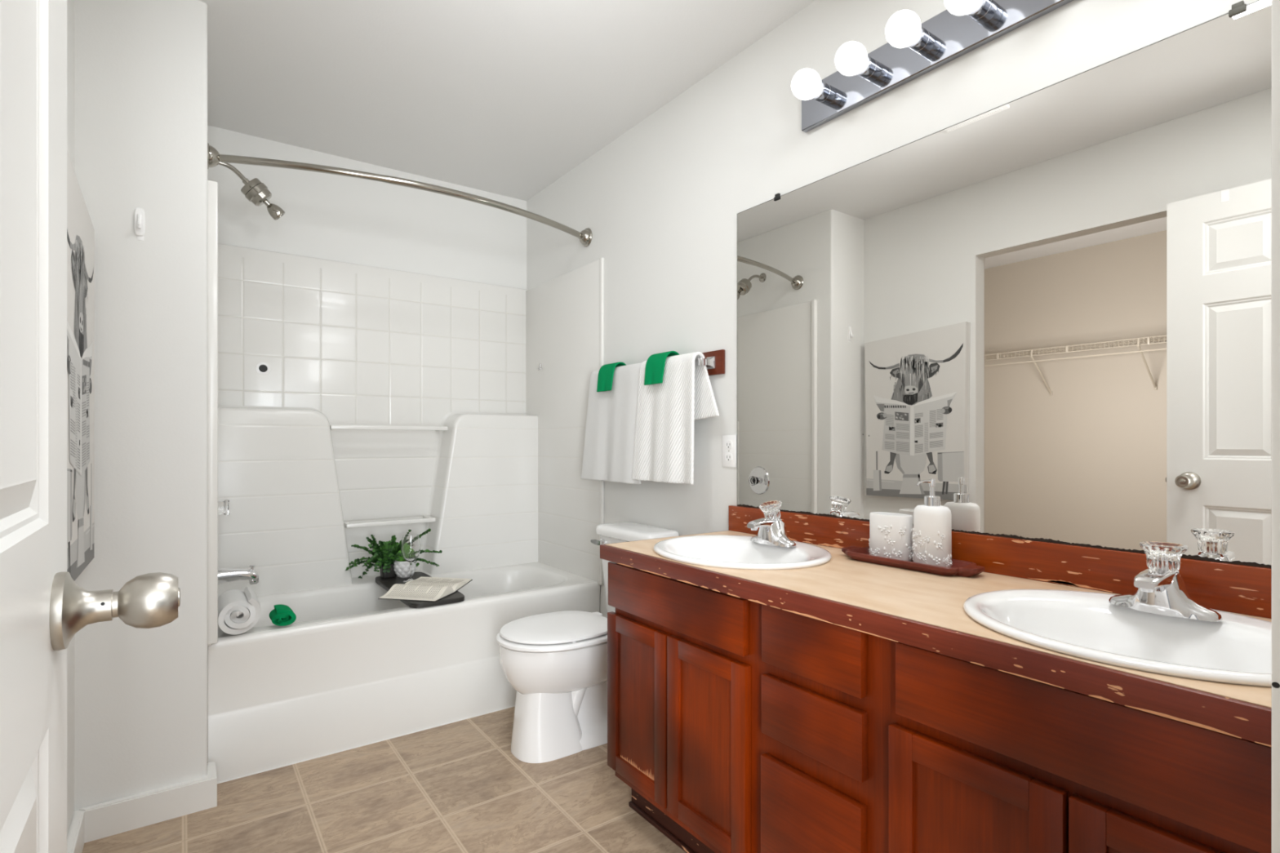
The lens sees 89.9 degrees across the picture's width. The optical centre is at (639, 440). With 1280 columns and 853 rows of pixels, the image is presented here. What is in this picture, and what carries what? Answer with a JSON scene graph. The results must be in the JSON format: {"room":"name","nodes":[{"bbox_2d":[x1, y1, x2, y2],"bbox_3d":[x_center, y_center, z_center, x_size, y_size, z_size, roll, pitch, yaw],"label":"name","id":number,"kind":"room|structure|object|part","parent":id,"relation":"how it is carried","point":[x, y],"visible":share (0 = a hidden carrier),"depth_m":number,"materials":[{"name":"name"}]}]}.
{"room":"bathroom","nodes":[
{"label":"bathroom","id":0,"kind":"room"},
{"bbox_2d":[66,0,74,835],"bbox_3d":[-0.907,-0.111,0.779,0.088,2.440,2.382,0,0,-36],"label":"wall","id":1,"kind":"structure","parent":0,"point":[70,3],"depth_m":1.71,"materials":[{"name":"white paint"}]},
{"bbox_2d":[66,810,84,852],"bbox_3d":[-1.362,1.064,1.509,0.023,0.090,0.665,0,0,-36],"label":"baseboard","id":2,"kind":"structure","parent":1,"relation":"attached to","point":[75,837],"depth_m":1.69,"materials":[{"name":"white wood"}]},
{"bbox_2d":[66,150,94,581],"bbox_3d":[-1.349,-0.148,1.512,0.046,0.938,0.608,0,0,-36],"label":"picture","id":3,"kind":"object","parent":1,"relation":"attached to","point":[80,229],"visible":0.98,"depth_m":1.50,"materials":[{"name":"white paper"}]},
{"bbox_2d":[74,0,207,810],"bbox_3d":[-1.745,-0.111,2.201,0.406,2.440,0.906,0,0,-36],"label":"wall","id":4,"kind":"structure","parent":0,"point":[140,66],"depth_m":1.87,"materials":[{"name":"white paint"}]},
{"bbox_2d":[133,208,145,240],"bbox_3d":[-1.440,-0.627,1.843,0.025,0.092,0.031,0,0,-36],"label":"hook","id":5,"kind":"object","parent":4,"relation":"attached to","point":[139,215],"visible":1,"depth_m":1.85,"materials":[{"name":"white plastic"}]},
{"bbox_3d":[-1.440,-0.632,1.843,0.010,0.045,0.030,0,0,-36],"label":"hook arm","id":6,"kind":"part","parent":5,"relation":"part of","materials":[{"name":"white plastic"}]},
{"bbox_2d":[76,761,217,843],"bbox_3d":[-1.454,1.064,1.900,0.329,0.090,0.123,0,0,-36],"label":"baseboard","id":7,"kind":"structure","parent":4,"relation":"attached to","point":[134,811],"depth_m":1.85,"materials":[{"name":"white wood"}]},
{"bbox_2d":[218,162,284,220],"bbox_3d":[-1.519,-0.975,2.466,0.270,0.209,0.088,0,0,-36],"label":"shower fixture","id":8,"kind":"object","parent":4,"relation":"attached to","point":[255,192],"visible":0.87,"depth_m":2.46,"materials":[{"name":"silver metal"}]},
{"bbox_3d":[-1.572,-1.027,2.429,0.142,0.064,0.017,0,0,-36],"label":"arm","id":9,"kind":"part","parent":8,"relation":"part of","materials":[{"name":"silver metal"}]},
{"bbox_2d":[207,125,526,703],"bbox_3d":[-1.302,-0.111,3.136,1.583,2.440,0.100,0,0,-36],"label":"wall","id":10,"kind":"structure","parent":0,"point":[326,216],"depth_m":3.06,"materials":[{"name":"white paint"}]},
{"bbox_2d":[207,180,604,645],"bbox_3d":[-1.001,-0.083,2.794,1.492,1.505,0.805,0,0,-36],"label":"tub surround","id":11,"kind":"object","parent":10,"relation":"attached to","point":[348,403],"visible":0.85,"depth_m":3.05,"materials":[{"name":"plastic"}]},
{"bbox_2d":[217,499,229,515],"bbox_3d":[-1.598,0.254,2.429,0.070,0.178,0.178,0,0,-36],"label":"shower valve","id":12,"kind":"object","parent":11,"relation":"attached to","point":[223,506],"visible":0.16,"depth_m":2.42,"materials":[{"name":"silver metal"}]},
{"bbox_2d":[217,564,258,584],"bbox_3d":[-1.540,0.513,2.427,0.163,0.072,0.060,0,0,-36],"label":"tub spout","id":13,"kind":"object","parent":11,"relation":"attached to","point":[224,575],"visible":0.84,"depth_m":2.42,"materials":[{"name":"silver metal"}]},
{"bbox_3d":[-1.490,0.487,2.463,0.020,0.022,0.020,0,0,-36],"label":"diverter knob","id":14,"kind":"part","parent":13,"relation":"part of","materials":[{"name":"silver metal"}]},
{"bbox_3d":[-1.230,-0.083,3.113,1.491,1.505,0.018,0,0,-36],"label":"panel","id":15,"kind":"part","parent":11,"relation":"part of","materials":[{"name":"plastic"}]},
{"bbox_3d":[-0.399,-0.086,3.223,0.012,1.481,0.783,0,0,-36],"label":"panel","id":16,"kind":"part","parent":11,"relation":"part of","materials":[{"name":"plastic"}]},
{"bbox_2d":[81,703,685,852],"bbox_3d":[-0.732,1.134,0.557,3.858,0.050,4.958,0,0,-36],"label":"floor","id":17,"kind":"structure","parent":0,"point":[460,786],"depth_m":1.95,"materials":[{"name":"tile"}]},
{"bbox_2d":[208,561,599,783],"bbox_3d":[-1.004,0.876,2.797,1.485,0.466,0.756,0,0,-36],"label":"bathtub","id":18,"kind":"object","parent":17,"relation":"on","point":[353,668],"visible":0.72,"depth_m":2.37,"materials":[{"name":"white ceramic"}]},
{"bbox_2d":[217,586,261,634],"bbox_3d":[-1.375,0.578,2.190,0.132,0.118,0.213,0,0,-36],"label":"rolled towel","id":19,"kind":"object","parent":18,"relation":"on","point":[238,611],"visible":0.95,"depth_m":2.12,"materials":[{"name":"white fabric"}]},
{"bbox_2d":[269,604,296,626],"bbox_3d":[-1.247,0.609,2.235,0.073,0.059,0.103,0,0,-36],"label":"rolled washcloth","id":20,"kind":"object","parent":18,"relation":"on","point":[282,615],"visible":1,"depth_m":2.21,"materials":[{"name":"green fabric"}]},
{"bbox_2d":[375,571,464,608],"bbox_3d":[-0.959,0.633,2.757,0.224,0.019,0.620,0,0,-36],"label":"tray","id":21,"kind":"object","parent":18,"relation":"on","point":[386,584],"visible":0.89,"depth_m":2.58,"materials":[{"name":"black wood"}]},
{"bbox_2d":[345,528,442,578],"bbox_3d":[-1.119,0.514,2.926,0.412,0.217,0.168,0,0,-18],"label":"greenery","id":22,"kind":"object","parent":21,"relation":"on","point":[384,554],"visible":0.88,"depth_m":2.90,"materials":[{"name":"green plant"}]},
{"bbox_3d":[-1.154,0.592,2.939,0.068,0.060,0.068,0,0,-36],"label":"pot","id":23,"kind":"part","parent":22,"relation":"part of","materials":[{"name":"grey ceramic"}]},
{"bbox_2d":[393,550,416,577],"bbox_3d":[-1.077,0.545,2.941,0.101,0.154,0.101,0,0,-36],"label":"potted cactus","id":24,"kind":"object","parent":21,"relation":"on","point":[402,567],"visible":0.62,"depth_m":2.91,"materials":[{"name":"white ceramic"}]},
{"bbox_2d":[393,560,416,577],"bbox_3d":[-1.077,0.584,2.941,0.101,0.077,0.101,0,0,-36],"label":"pot","id":25,"kind":"object","parent":24,"relation":"attached to","point":[402,567],"depth_m":2.90,"materials":[{"name":"white ceramic"}]},
{"bbox_2d":[400,533,420,582],"bbox_3d":[-1.017,0.520,2.844,0.083,0.204,0.083,0,0,-36],"label":"wine glass","id":26,"kind":"object","parent":21,"relation":"on","point":[411,543],"visible":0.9,"depth_m":2.82,"materials":[{"name":"clear glass"}]},
{"bbox_2d":[377,576,472,601],"bbox_3d":[-0.880,0.605,2.656,0.244,0.035,0.319,0,0,12],"label":"open book","id":27,"kind":"object","parent":21,"relation":"on","point":[423,588],"visible":1,"depth_m":2.59,"materials":[{"name":"beige paper"}]},
{"bbox_2d":[496,521,679,763],"bbox_3d":[-0.215,0.726,2.406,0.653,0.767,0.396,0,0,-36],"label":"toilet","id":28,"kind":"object","parent":17,"relation":"on","point":[556,663],"visible":0.74,"depth_m":2.25,"materials":[{"name":"white ceramic"}]},
{"bbox_3d":[-0.306,0.703,2.351,0.441,0.020,0.374,0,0,-36],"label":"seat","id":29,"kind":"part","parent":28,"relation":"part of","materials":[{"name":"white plastic"}]},
{"bbox_3d":[-0.295,0.688,2.359,0.444,0.032,0.356,0,0,-36],"label":"lid","id":30,"kind":"part","parent":28,"relation":"part of","materials":[{"name":"white plastic"}]},
{"bbox_3d":[-0.173,0.414,2.630,0.024,0.028,0.076,0,0,-36],"label":"flush lever","id":31,"kind":"part","parent":28,"relation":"part of","materials":[{"name":"silver metal"}]},
{"bbox_3d":[-0.013,0.556,2.551,0.149,0.337,0.368,0,0,-36],"label":"tank","id":32,"kind":"part","parent":28,"relation":"part of","materials":[{"name":"white ceramic"}]},
{"bbox_3d":[-0.017,0.365,2.548,0.165,0.045,0.396,0,0,-36],"label":"tank lid","id":33,"kind":"part","parent":28,"relation":"part of","materials":[{"name":"white ceramic"}]},
{"bbox_2d":[607,561,1271,852],"bbox_3d":[0.553,0.727,1.455,0.522,0.765,1.508,0,0,-36],"label":"vanity cabinet","id":34,"kind":"object","parent":17,"relation":"on","point":[735,724],"visible":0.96,"depth_m":1.20,"materials":[{"name":"brown wood"}]},
{"bbox_3d":[-0.008,0.946,1.807,0.020,0.046,0.189,0,0,-36],"label":"rail","id":35,"kind":"part","parent":34,"relation":"part of","materials":[{"name":"brown wood"}]},
{"bbox_3d":[-0.006,0.741,1.809,0.008,0.373,0.197,0,0,-36],"label":"panel","id":36,"kind":"part","parent":34,"relation":"part of","materials":[{"name":"brown wood"}]},
{"bbox_3d":[-0.008,0.535,1.807,0.020,0.046,0.189,0,0,-36],"label":"rail","id":37,"kind":"part","parent":34,"relation":"part of","materials":[{"name":"brown wood"}]},
{"bbox_3d":[-0.008,0.741,1.807,0.020,0.457,0.281,0,0,-36],"label":"cabinet door","id":38,"kind":"part","parent":34,"relation":"part of","materials":[{"name":"brown wood"}]},
{"bbox_3d":[0.076,0.426,1.689,0.020,0.129,0.568,0,0,-36],"label":"drawer","id":39,"kind":"part","parent":34,"relation":"part of","materials":[{"name":"brown wood"}]},
{"bbox_3d":[0.162,0.946,1.569,0.020,0.046,0.194,0,0,-36],"label":"rail","id":40,"kind":"part","parent":34,"relation":"part of","materials":[{"name":"brown wood"}]},
{"bbox_3d":[0.164,0.740,1.571,0.008,0.374,0.202,0,0,-36],"label":"panel","id":41,"kind":"part","parent":34,"relation":"part of","materials":[{"name":"brown wood"}]},
{"bbox_3d":[0.162,0.534,1.569,0.020,0.046,0.194,0,0,-36],"label":"rail","id":42,"kind":"part","parent":34,"relation":"part of","materials":[{"name":"brown wood"}]},
{"bbox_3d":[0.162,0.740,1.569,0.020,0.458,0.286,0,0,-36],"label":"cabinet door","id":43,"kind":"part","parent":34,"relation":"part of","materials":[{"name":"brown wood"}]},
{"bbox_3d":[0.347,0.829,1.310,0.020,0.280,0.257,0,0,-36],"label":"drawer","id":44,"kind":"part","parent":34,"relation":"part of","materials":[{"name":"brown wood"}]},
{"bbox_3d":[0.348,0.421,1.309,0.020,0.127,0.254,0,0,-36],"label":"drawer","id":45,"kind":"part","parent":34,"relation":"part of","materials":[{"name":"brown wood"}]},
{"bbox_3d":[0.348,0.577,1.309,0.020,0.129,0.257,0,0,-36],"label":"drawer","id":46,"kind":"part","parent":34,"relation":"part of","materials":[{"name":"brown wood"}]},
{"bbox_2d":[600,505,1271,746],"bbox_3d":[0.549,0.287,1.444,0.541,0.128,1.545,0,0,-36],"label":"countertop","id":47,"kind":"structure","parent":34,"relation":"on","point":[925,611],"depth_m":1.25,"materials":[{"name":"beige laminate"}]},
{"bbox_2d":[653,534,831,569],"bbox_3d":[0.275,0.373,1.777,0.454,0.154,0.514,0,0,-36],"label":"sink","id":48,"kind":"object","parent":47,"relation":"in","point":[722,551],"visible":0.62,"depth_m":1.88,"materials":[{"name":"white ceramic"}]},
{"bbox_2d":[746,500,795,546],"bbox_3d":[0.366,0.236,1.852,0.128,0.123,0.157,0,0,-36],"label":"faucet","id":49,"kind":"object","parent":47,"relation":"on","point":[772,531],"visible":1,"depth_m":1.84,"materials":[{"name":"silver metal"}]},
{"bbox_3d":[0.379,0.203,1.861,0.065,0.058,0.067,0,0,-36],"label":"crystal knob","id":50,"kind":"part","parent":49,"relation":"part of","materials":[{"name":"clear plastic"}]},
{"bbox_2d":[841,546,984,577],"bbox_3d":[0.665,0.298,1.594,0.124,0.021,0.360,0,0,-36],"label":"tray","id":51,"kind":"object","parent":47,"relation":"on","point":[959,567],"visible":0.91,"depth_m":1.53,"materials":[{"name":"red wood"}]},
{"bbox_2d":[868,511,913,561],"bbox_3d":[0.646,0.245,1.650,0.073,0.114,0.118,0,0,-36],"label":"tumbler","id":52,"kind":"object","parent":51,"relation":"on","point":[891,534],"visible":0.93,"depth_m":1.62,"materials":[{"name":"white ceramic"}]},
{"bbox_2d":[911,479,952,567],"bbox_3d":[0.707,0.198,1.555,0.077,0.210,0.092,0,0,-36],"label":"soap dispenser","id":53,"kind":"object","parent":51,"relation":"on","point":[931,539],"visible":1,"depth_m":1.53,"materials":[{"name":"white ceramic"}]},
{"bbox_2d":[913,504,951,567],"bbox_3d":[0.710,0.230,1.557,0.063,0.146,0.086,0,0,-36],"label":"bottle","id":54,"kind":"object","parent":53,"relation":"attached to","point":[932,523],"depth_m":1.53,"materials":[{"name":"white ceramic"}]},
{"bbox_2d":[963,589,1271,687],"bbox_3d":[0.806,0.373,1.042,0.454,0.154,0.514,0,0,-36],"label":"sink","id":55,"kind":"object","parent":47,"relation":"in","point":[1236,649],"visible":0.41,"depth_m":1.11,"materials":[{"name":"white ceramic"}]},
{"bbox_2d":[1108,541,1222,622],"bbox_3d":[0.896,0.239,1.110,0.128,0.116,0.157,0,0,-36],"label":"faucet","id":56,"kind":"object","parent":47,"relation":"on","point":[1161,589],"visible":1,"depth_m":1.10,"materials":[{"name":"silver metal"}]},
{"bbox_3d":[0.921,0.204,1.127,0.067,0.046,0.067,0,0,-36],"label":"crystal knob","id":57,"kind":"part","parent":56,"relation":"part of","materials":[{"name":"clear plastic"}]},
{"bbox_3d":[0.539,0.740,1.047,0.008,0.374,0.197,0,0,-36],"label":"panel","id":58,"kind":"part","parent":34,"relation":"part of","materials":[{"name":"brown wood"}]},
{"bbox_3d":[0.537,0.534,1.045,0.020,0.046,0.189,0,0,-36],"label":"rail","id":59,"kind":"part","parent":34,"relation":"part of","materials":[{"name":"brown wood"}]},
{"bbox_3d":[0.537,0.740,1.045,0.020,0.458,0.281,0,0,-36],"label":"cabinet door","id":60,"kind":"part","parent":34,"relation":"part of","materials":[{"name":"brown wood"}]},
{"bbox_3d":[0.623,0.423,0.925,0.020,0.129,0.550,0,0,-36],"label":"drawer","id":61,"kind":"part","parent":34,"relation":"part of","materials":[{"name":"brown wood"}]},
{"bbox_3d":[0.704,0.740,0.812,0.020,0.458,0.278,0,0,-36],"label":"cabinet door","id":62,"kind":"part","parent":34,"relation":"part of","materials":[{"name":"brown wood"}]},
{"bbox_3d":[0.706,0.740,0.814,0.008,0.374,0.194,0,0,-36],"label":"panel","id":63,"kind":"part","parent":34,"relation":"part of","materials":[{"name":"brown wood"}]},
{"bbox_3d":[0.704,0.534,0.812,0.020,0.046,0.186,0,0,-36],"label":"rail","id":64,"kind":"part","parent":34,"relation":"part of","materials":[{"name":"brown wood"}]},
{"bbox_2d":[197,0,815,200],"bbox_3d":[-0.732,-1.356,0.557,3.858,0.050,4.958,0,0,-36],"label":"ceiling","id":65,"kind":"structure","parent":0,"point":[507,98],"depth_m":2.32,"materials":[{"name":"white paint"}]},
{"bbox_2d":[526,0,1257,616],"bbox_3d":[0.339,-0.111,2.289,0.100,2.440,3.388,0,0,-36],"label":"wall","id":66,"kind":"structure","parent":0,"point":[660,202],"depth_m":2.27,"materials":[{"name":"white paint"}]},
{"bbox_2d":[207,142,591,247],"bbox_3d":[-0.815,-0.959,2.533,1.492,0.088,0.223,0,0,-36],"label":"shower rod","id":67,"kind":"object","parent":66,"relation":"attached to","point":[214,157],"visible":0.91,"depth_m":2.35,"materials":[{"name":"silver metal"}]},
{"bbox_2d":[694,349,724,375],"bbox_3d":[0.032,-0.279,2.566,0.076,0.086,0.819,0,0,-36],"label":"towel bar","id":68,"kind":"object","parent":66,"relation":"attached to","point":[714,361],"visible":0.39,"depth_m":2.27,"materials":[{"name":"brown wood"}]},
{"bbox_2d":[581,362,642,484],"bbox_3d":[-0.114,-0.070,2.709,0.069,0.482,0.439,0,0,-36],"label":"bath towel","id":69,"kind":"object","parent":68,"relation":"hanging from","point":[611,420],"visible":0.8,"depth_m":2.66,"materials":[{"name":"white fabric"}]},
{"bbox_2d":[596,361,626,391],"bbox_3d":[-0.117,-0.269,2.715,0.087,0.121,0.118,0,0,-36],"label":"washcloth","id":70,"kind":"object","parent":69,"relation":"on","point":[606,374],"visible":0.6,"depth_m":2.69,"materials":[{"name":"green fabric"}]},
{"bbox_2d":[631,351,719,484],"bbox_3d":[0.120,-0.081,2.381,0.075,0.470,0.447,0,0,-36],"label":"bath towel","id":71,"kind":"object","parent":68,"relation":"hanging from","point":[667,411],"visible":0.91,"depth_m":2.33,"materials":[{"name":"white fabric"}]},
{"bbox_2d":[644,351,679,385],"bbox_3d":[0.087,-0.275,2.431,0.099,0.123,0.118,0,0,-36],"label":"washcloth","id":72,"kind":"object","parent":71,"relation":"on","point":[655,365],"visible":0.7,"depth_m":2.40,"materials":[{"name":"green fabric"}]},
{"bbox_2d":[722,435,736,467],"bbox_3d":[0.311,0.035,2.236,0.007,0.112,0.070,0,0,-36],"label":"electrical outlet","id":73,"kind":"object","parent":66,"relation":"attached to","point":[729,442],"visible":1,"depth_m":2.23,"materials":[{"name":"white plastic"}]},
{"bbox_2d":[724,453,732,461],"bbox_3d":[0.310,0.057,2.235,0.003,0.029,0.033,0,0,-36],"label":"receptacle","id":74,"kind":"object","parent":73,"relation":"attached to","point":[728,456],"depth_m":2.23,"materials":[{"name":"white plastic"}]},
{"bbox_2d":[724,440,732,448],"bbox_3d":[0.310,0.013,2.235,0.003,0.029,0.033,0,0,-36],"label":"receptacle","id":75,"kind":"object","parent":73,"relation":"attached to","point":[728,444],"depth_m":2.23,"materials":[{"name":"white plastic"}]},
{"bbox_2d":[791,0,1073,132],"bbox_3d":[0.720,-1.005,1.530,0.163,0.123,0.955,0,0,-36],"label":"vanity light","id":76,"kind":"object","parent":66,"relation":"attached to","point":[913,49],"visible":1,"depth_m":1.62,"materials":[{"name":"silver metal"}]},
{"bbox_3d":[0.474,-1.006,1.812,0.092,0.079,0.079,0,0,-36],"label":"bulb","id":77,"kind":"part","parent":76,"relation":"part of","materials":[{"name":"white glass"}]},
{"bbox_2d":[813,80,835,104],"bbox_3d":[0.531,-1.006,1.853,0.052,0.049,0.049,0,0,-36],"label":"socket","id":78,"kind":"object","parent":76,"relation":"attached to","point":[827,94],"depth_m":1.84,"materials":[{"name":"silver metal"}]},
{"bbox_3d":[0.561,-1.006,1.691,0.092,0.079,0.079,0,0,-36],"label":"bulb","id":79,"kind":"part","parent":76,"relation":"part of","materials":[{"name":"white glass"}]},
{"bbox_2d":[857,55,882,81],"bbox_3d":[0.618,-1.006,1.732,0.052,0.049,0.049,0,0,-36],"label":"socket","id":80,"kind":"object","parent":76,"relation":"attached to","point":[873,70],"depth_m":1.72,"materials":[{"name":"silver metal"}]},
{"bbox_3d":[0.648,-1.006,1.570,0.092,0.079,0.079,0,0,-36],"label":"bulb","id":81,"kind":"part","parent":76,"relation":"part of","materials":[{"name":"white glass"}]},
{"bbox_2d":[907,26,935,54],"bbox_3d":[0.704,-1.006,1.610,0.052,0.049,0.049,0,0,-36],"label":"socket","id":82,"kind":"object","parent":76,"relation":"attached to","point":[925,44],"depth_m":1.60,"materials":[{"name":"silver metal"}]},
{"bbox_3d":[0.735,-1.006,1.448,0.092,0.079,0.079,0,0,-36],"label":"bulb","id":83,"kind":"part","parent":76,"relation":"part of","materials":[{"name":"white glass"}]},
{"bbox_2d":[967,0,996,23],"bbox_3d":[0.791,-1.006,1.489,0.052,0.049,0.049,0,0,-36],"label":"socket","id":84,"kind":"object","parent":76,"relation":"attached to","point":[986,12],"depth_m":1.48,"materials":[{"name":"silver metal"}]},
{"bbox_2d":[728,505,1271,618],"bbox_3d":[0.755,0.266,1.605,0.019,0.086,1.517,0,0,-36],"label":"backsplash","id":85,"kind":"structure","parent":66,"relation":"attached to","point":[1208,583],"depth_m":1.37,"materials":[{"name":"brown wood"}]},
{"bbox_2d":[737,0,1271,568],"bbox_3d":[0.761,-0.283,1.605,0.010,1.016,1.466,0,0,-36],"label":"wall mirror","id":86,"kind":"object","parent":66,"relation":"attached to","point":[1049,307],"visible":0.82,"depth_m":1.41,"materials":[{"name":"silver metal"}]},
{"bbox_3d":[0.513,-0.111,0.414,1.798,2.440,0.136,0,0,-36],"label":"wall","id":87,"kind":"structure","parent":0,"visible":0},
{"bbox_2d":[0,0,180,852],"bbox_3d":[-0.337,0.076,0.360,0.127,2.043,0.752,0,0,-36],"label":"door","id":88,"kind":"structure","parent":87,"relation":"in","point":[42,608],"depth_m":0.52,"materials":[{"name":"white paint"}]},
{"bbox_3d":[-0.494,0.155,0.610,0.092,0.070,0.070,0,0,-36],"label":"knob","id":89,"kind":"part","parent":88,"relation":"part of","materials":[{"name":"silver metal"}]},
{"bbox_2d":[1271,0,1279,852],"bbox_3d":[0.478,0.078,0.386,0.034,2.062,0.141,0,0,-36],"label":"trim","id":90,"kind":"structure","parent":87,"relation":"attached to","point":[1275,4],"depth_m":0.44,"materials":[{"name":"white wood"}]}
]}

